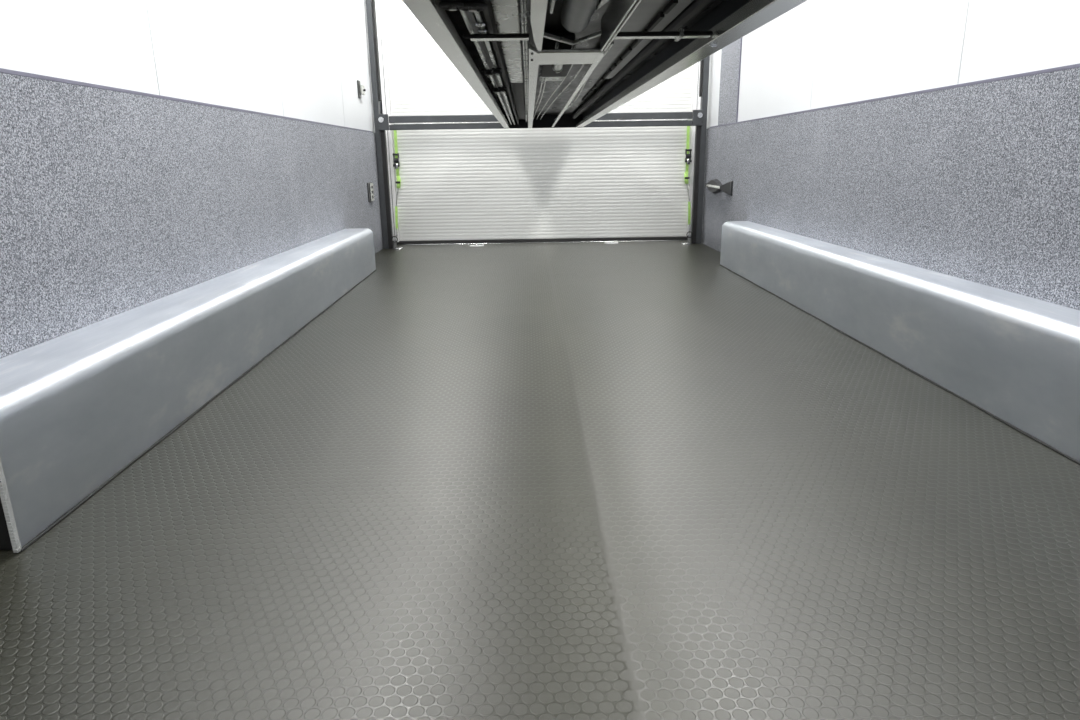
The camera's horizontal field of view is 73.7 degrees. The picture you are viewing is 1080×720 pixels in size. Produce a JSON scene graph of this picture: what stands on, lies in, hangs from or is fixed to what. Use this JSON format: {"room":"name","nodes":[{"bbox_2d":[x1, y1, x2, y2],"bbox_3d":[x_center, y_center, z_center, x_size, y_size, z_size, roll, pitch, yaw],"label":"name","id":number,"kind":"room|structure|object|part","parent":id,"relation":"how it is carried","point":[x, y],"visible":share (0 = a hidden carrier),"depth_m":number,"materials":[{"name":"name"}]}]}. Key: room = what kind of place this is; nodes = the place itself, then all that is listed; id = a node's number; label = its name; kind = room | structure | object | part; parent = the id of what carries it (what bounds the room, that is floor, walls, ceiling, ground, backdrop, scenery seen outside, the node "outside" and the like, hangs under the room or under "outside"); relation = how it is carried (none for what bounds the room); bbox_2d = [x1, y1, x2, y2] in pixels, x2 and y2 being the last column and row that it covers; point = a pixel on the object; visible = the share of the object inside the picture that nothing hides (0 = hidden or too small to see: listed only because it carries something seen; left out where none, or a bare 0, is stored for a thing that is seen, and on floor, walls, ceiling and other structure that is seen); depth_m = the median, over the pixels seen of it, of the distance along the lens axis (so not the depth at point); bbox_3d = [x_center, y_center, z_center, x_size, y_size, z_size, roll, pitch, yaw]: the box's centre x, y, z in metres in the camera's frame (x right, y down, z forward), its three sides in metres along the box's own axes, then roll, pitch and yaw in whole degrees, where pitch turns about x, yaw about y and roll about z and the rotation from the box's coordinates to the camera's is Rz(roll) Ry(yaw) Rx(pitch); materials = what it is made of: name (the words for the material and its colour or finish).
{"room":"cargo space","nodes":[
{"label":"cargo space","id":0,"kind":"room"},
{"bbox_2d":[0,0,383,358],"bbox_3d":[-1.177,-0.864,1.660,0.056,2.100,8.500,-1,16,-1],"label":"wall","id":1,"kind":"structure","parent":0,"point":[151,150],"depth_m":2.20,"materials":[{"name":"carpet"}]},
{"bbox_3d":[-1.149,-0.581,1.407,0.018,0.010,7.860,-1,16,-1],"label":"edge moulding","id":2,"kind":"part","parent":1,"relation":"part of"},
{"bbox_2d":[357,80,365,98],"bbox_3d":[-1.193,-1.808,4.817,0.032,0.110,0.112,2,16,10],"label":"latch","id":3,"kind":"object","parent":1,"relation":"attached to","point":[361,89],"depth_m":4.79,"materials":[{"name":"grey metal"}]},
{"bbox_3d":[-1.203,-1.801,4.793,0.010,0.110,0.060,-1,16,-1],"label":"plate","id":4,"kind":"part","parent":3,"relation":"part of","materials":[{"name":"grey metal"}]},
{"bbox_2d":[367,182,373,201],"bbox_3d":[-1.183,-1.176,5.044,0.021,0.130,0.135,-1,16,-1],"label":"wall switch","id":5,"kind":"object","parent":1,"relation":"attached to","point":[370,189],"visible":1,"depth_m":5.03,"materials":[{"name":"grey plastic"}]},
{"bbox_3d":[-1.182,-1.181,5.064,0.008,0.124,0.093,-1,16,-1],"label":"plate","id":6,"kind":"part","parent":5,"relation":"part of","materials":[{"name":"metal"}]},
{"bbox_2d":[0,236,1079,719],"bbox_3d":[0.084,0.137,1.987,2.550,0.040,8.550,-1,16,-1],"label":"floor","id":7,"kind":"structure","parent":0,"point":[626,480],"depth_m":1.31,"materials":[{"name":"rubber"}]},
{"bbox_2d":[0,228,375,552],"bbox_3d":[-1.041,-0.231,2.800,0.218,0.264,3.296,-1,16,-1],"label":"box","id":8,"kind":"object","parent":7,"relation":"on","point":[78,408],"visible":1,"depth_m":1.69,"materials":[{"name":"metal"}]},
{"bbox_3d":[-1.020,0.210,1.229,0.207,0.255,0.008,-1,16,-1],"label":"panel","id":9,"kind":"part","parent":8,"relation":"part of","materials":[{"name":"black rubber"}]},
{"bbox_3d":[-0.912,0.219,1.223,0.009,0.240,0.012,-1,16,-1],"label":"edge trim","id":10,"kind":"part","parent":8,"relation":"part of","materials":[{"name":"silver metal"}]},
{"bbox_2d":[365,0,403,248],"bbox_3d":[-1.129,-1.834,5.185,0.145,2.060,0.099,-1,16,-1],"label":"rail","id":11,"kind":"object","parent":7,"relation":"on","point":[381,122],"visible":1,"depth_m":5.23,"materials":[{"name":"grey metal"}]},
{"bbox_3d":[-1.130,-1.717,5.201,0.070,0.110,0.021,-1,16,-1],"label":"bolt plate","id":12,"kind":"part","parent":11,"relation":"part of","materials":[{"name":"grey metal"}]},
{"bbox_2d":[375,0,700,244],"bbox_3d":[0.015,-1.913,5.478,2.415,2.019,0.080,-1,16,-1],"label":"door","id":13,"kind":"structure","parent":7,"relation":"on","point":[589,184],"depth_m":5.61,"materials":[{"name":"metal"}]},
{"bbox_3d":[-1.181,-1.905,5.476,0.024,2.000,0.050,-1,16,-1],"label":"rail","id":14,"kind":"part","parent":13,"relation":"part of","materials":[{"name":"grey metal"}]},
{"bbox_3d":[-1.150,-1.905,5.476,0.028,2.000,0.050,-1,16,-1],"label":"rail","id":15,"kind":"part","parent":13,"relation":"part of","materials":[{"name":"grey metal"}]},
{"bbox_2d":[393,130,400,236],"bbox_3d":[-1.109,-1.369,5.563,0.071,0.852,0.063,-1,16,-1],"label":"strap","id":16,"kind":"object","parent":13,"relation":"hanging from","point":[396,160],"visible":0.95,"depth_m":5.53,"materials":[{"name":"green fabric"}]},
{"bbox_3d":[0.009,-2.360,5.378,2.297,1.105,0.031,-1,16,-1],"label":"panel","id":17,"kind":"part","parent":13,"relation":"part of","materials":[{"name":"metal"}]},
{"bbox_3d":[0.023,-1.393,5.649,2.297,0.872,0.031,-1,16,-1],"label":"panel","id":18,"kind":"part","parent":13,"relation":"part of","materials":[{"name":"metal"}]},
{"bbox_2d":[684,126,691,233],"bbox_3d":[1.153,-1.410,5.590,0.071,0.852,0.063,-1,16,-1],"label":"strap","id":19,"kind":"object","parent":13,"relation":"hanging from","point":[688,160],"visible":0.91,"depth_m":5.54,"materials":[{"name":"green fabric"}]},
{"bbox_3d":[1.179,-1.947,5.503,0.028,2.000,0.050,-1,16,-1],"label":"rail","id":20,"kind":"part","parent":13,"relation":"part of","materials":[{"name":"grey metal"}]},
{"bbox_3d":[1.210,-1.948,5.504,0.023,2.000,0.050,-1,16,-1],"label":"rail","id":21,"kind":"part","parent":13,"relation":"part of","materials":[{"name":"grey metal"}]},
{"bbox_2d":[681,56,709,244],"bbox_3d":[1.140,-1.875,5.212,0.148,2.060,0.099,-1,16,-1],"label":"rail","id":22,"kind":"object","parent":7,"relation":"on","point":[699,117],"visible":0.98,"depth_m":5.32,"materials":[{"name":"grey metal"}]},
{"bbox_2d":[389,112,692,129],"bbox_3d":[0.007,-1.732,5.218,2.198,0.097,0.041,-1,16,-1],"label":"crossbar","id":23,"kind":"object","parent":22,"relation":"attached to","point":[647,119],"visible":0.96,"depth_m":5.21,"materials":[{"name":"grey metal"}]},
{"bbox_3d":[1.143,-1.758,5.227,0.070,0.110,0.021,-1,16,-1],"label":"bolt plate","id":24,"kind":"part","parent":22,"relation":"part of","materials":[{"name":"grey metal"}]},
{"bbox_2d":[720,221,1079,464],"bbox_3d":[1.207,-0.252,2.725,0.160,0.284,3.462,-1,16,-1],"label":"box","id":25,"kind":"object","parent":7,"relation":"on","point":[1012,357],"visible":1,"depth_m":2.08,"materials":[{"name":"metal"}]},
{"bbox_2d":[700,0,1079,309],"bbox_3d":[1.316,-0.909,1.689,0.057,2.100,8.500,-1,16,-1],"label":"wall","id":26,"kind":"structure","parent":0,"point":[941,136],"depth_m":2.46,"materials":[{"name":"carpet"}]},
{"bbox_2d":[706,179,732,195],"bbox_3d":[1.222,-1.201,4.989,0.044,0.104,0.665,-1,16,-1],"label":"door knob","id":27,"kind":"object","parent":26,"relation":"attached to","point":[715,186],"visible":1,"depth_m":4.93,"materials":[{"name":"grey metal"}]},
{"bbox_3d":[1.296,-1.225,1.267,0.018,1.257,7.860,-1,16,-1],"label":"edge moulding","id":28,"kind":"part","parent":26,"relation":"part of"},
{"bbox_3d":[0.054,-1.923,1.409,2.550,0.040,8.550,-1,16,-1],"label":"ceiling","id":29,"kind":"structure","parent":0,"visible":0},
{"bbox_2d":[402,0,806,128],"bbox_3d":[0.063,-1.506,2.302,0.574,1.247,5.644,-1,16,-1],"label":"platform","id":30,"kind":"object","parent":29,"relation":"hanging from","point":[532,63],"visible":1,"depth_m":1.59,"materials":[{"name":"metal"}]},
{"bbox_3d":[-0.196,-0.913,2.462,0.038,0.012,5.640,-1,16,-1],"label":"rail","id":31,"kind":"part","parent":30,"relation":"part of","materials":[{"name":"metal"}]},
{"bbox_3d":[-0.162,-1.096,3.061,0.009,0.009,4.110,-1,16,-1],"label":"push rod","id":32,"kind":"part","parent":30,"relation":"part of","materials":[{"name":"grey metal"}]},
{"bbox_3d":[-0.140,-1.096,3.061,0.009,0.009,4.110,-1,16,-1],"label":"push rod","id":33,"kind":"part","parent":30,"relation":"part of","materials":[{"name":"grey metal"}]},
{"bbox_3d":[-0.040,-1.173,3.280,0.030,0.073,3.890,-1,16,-1],"label":"spine rail","id":34,"kind":"part","parent":30,"relation":"part of","materials":[{"name":"metal"}]},
{"bbox_3d":[0.005,-0.423,0.601,0.024,0.070,1.785,-1,16,-1],"label":"spine rail","id":35,"kind":"part","parent":30,"relation":"part of","materials":[{"name":"metal"}]},
{"bbox_3d":[0.026,-1.727,5.162,0.558,0.116,0.016,-1,16,-1],"label":"rail","id":36,"kind":"part","parent":30,"relation":"part of","materials":[{"name":"grey metal"}]},
{"bbox_3d":[0.037,-0.896,2.268,0.076,0.007,0.250,-1,16,-1],"label":"gear plate","id":37,"kind":"part","parent":30,"relation":"part of","materials":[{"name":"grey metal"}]},
{"bbox_3d":[0.064,-0.674,1.601,0.136,0.008,0.195,-1,16,-1],"label":"cross plate","id":38,"kind":"part","parent":30,"relation":"part of","materials":[{"name":"metal"}]},
{"bbox_3d":[0.111,-1.163,3.342,0.033,0.008,3.780,-1,16,-1],"label":"spine rail","id":39,"kind":"part","parent":30,"relation":"part of","materials":[{"name":"metal"}]},
{"bbox_3d":[0.076,-0.490,0.799,0.056,0.056,1.200,-1,16,-1],"label":"motor","id":40,"kind":"part","parent":30,"relation":"part of","materials":[{"name":"grey metal"}]},
{"bbox_3d":[0.071,-1.001,2.442,0.554,0.015,5.640,-1,16,-1],"label":"underside panel","id":41,"kind":"part","parent":30,"relation":"part of","materials":[{"name":"black metal"}]},
{"bbox_3d":[0.141,-0.423,0.611,0.004,0.060,1.800,-1,16,-1],"label":"spine rail","id":42,"kind":"part","parent":30,"relation":"part of","materials":[{"name":"metal"}]},
{"bbox_3d":[0.147,-0.423,0.611,0.004,0.060,1.800,-1,16,-1],"label":"spine rail","id":43,"kind":"part","parent":30,"relation":"part of","materials":[{"name":"metal"}]},
{"bbox_3d":[0.332,-0.922,2.468,0.054,0.012,5.640,-1,16,-1],"label":"rail","id":44,"kind":"part","parent":30,"relation":"part of","materials":[{"name":"metal"}]}
]}

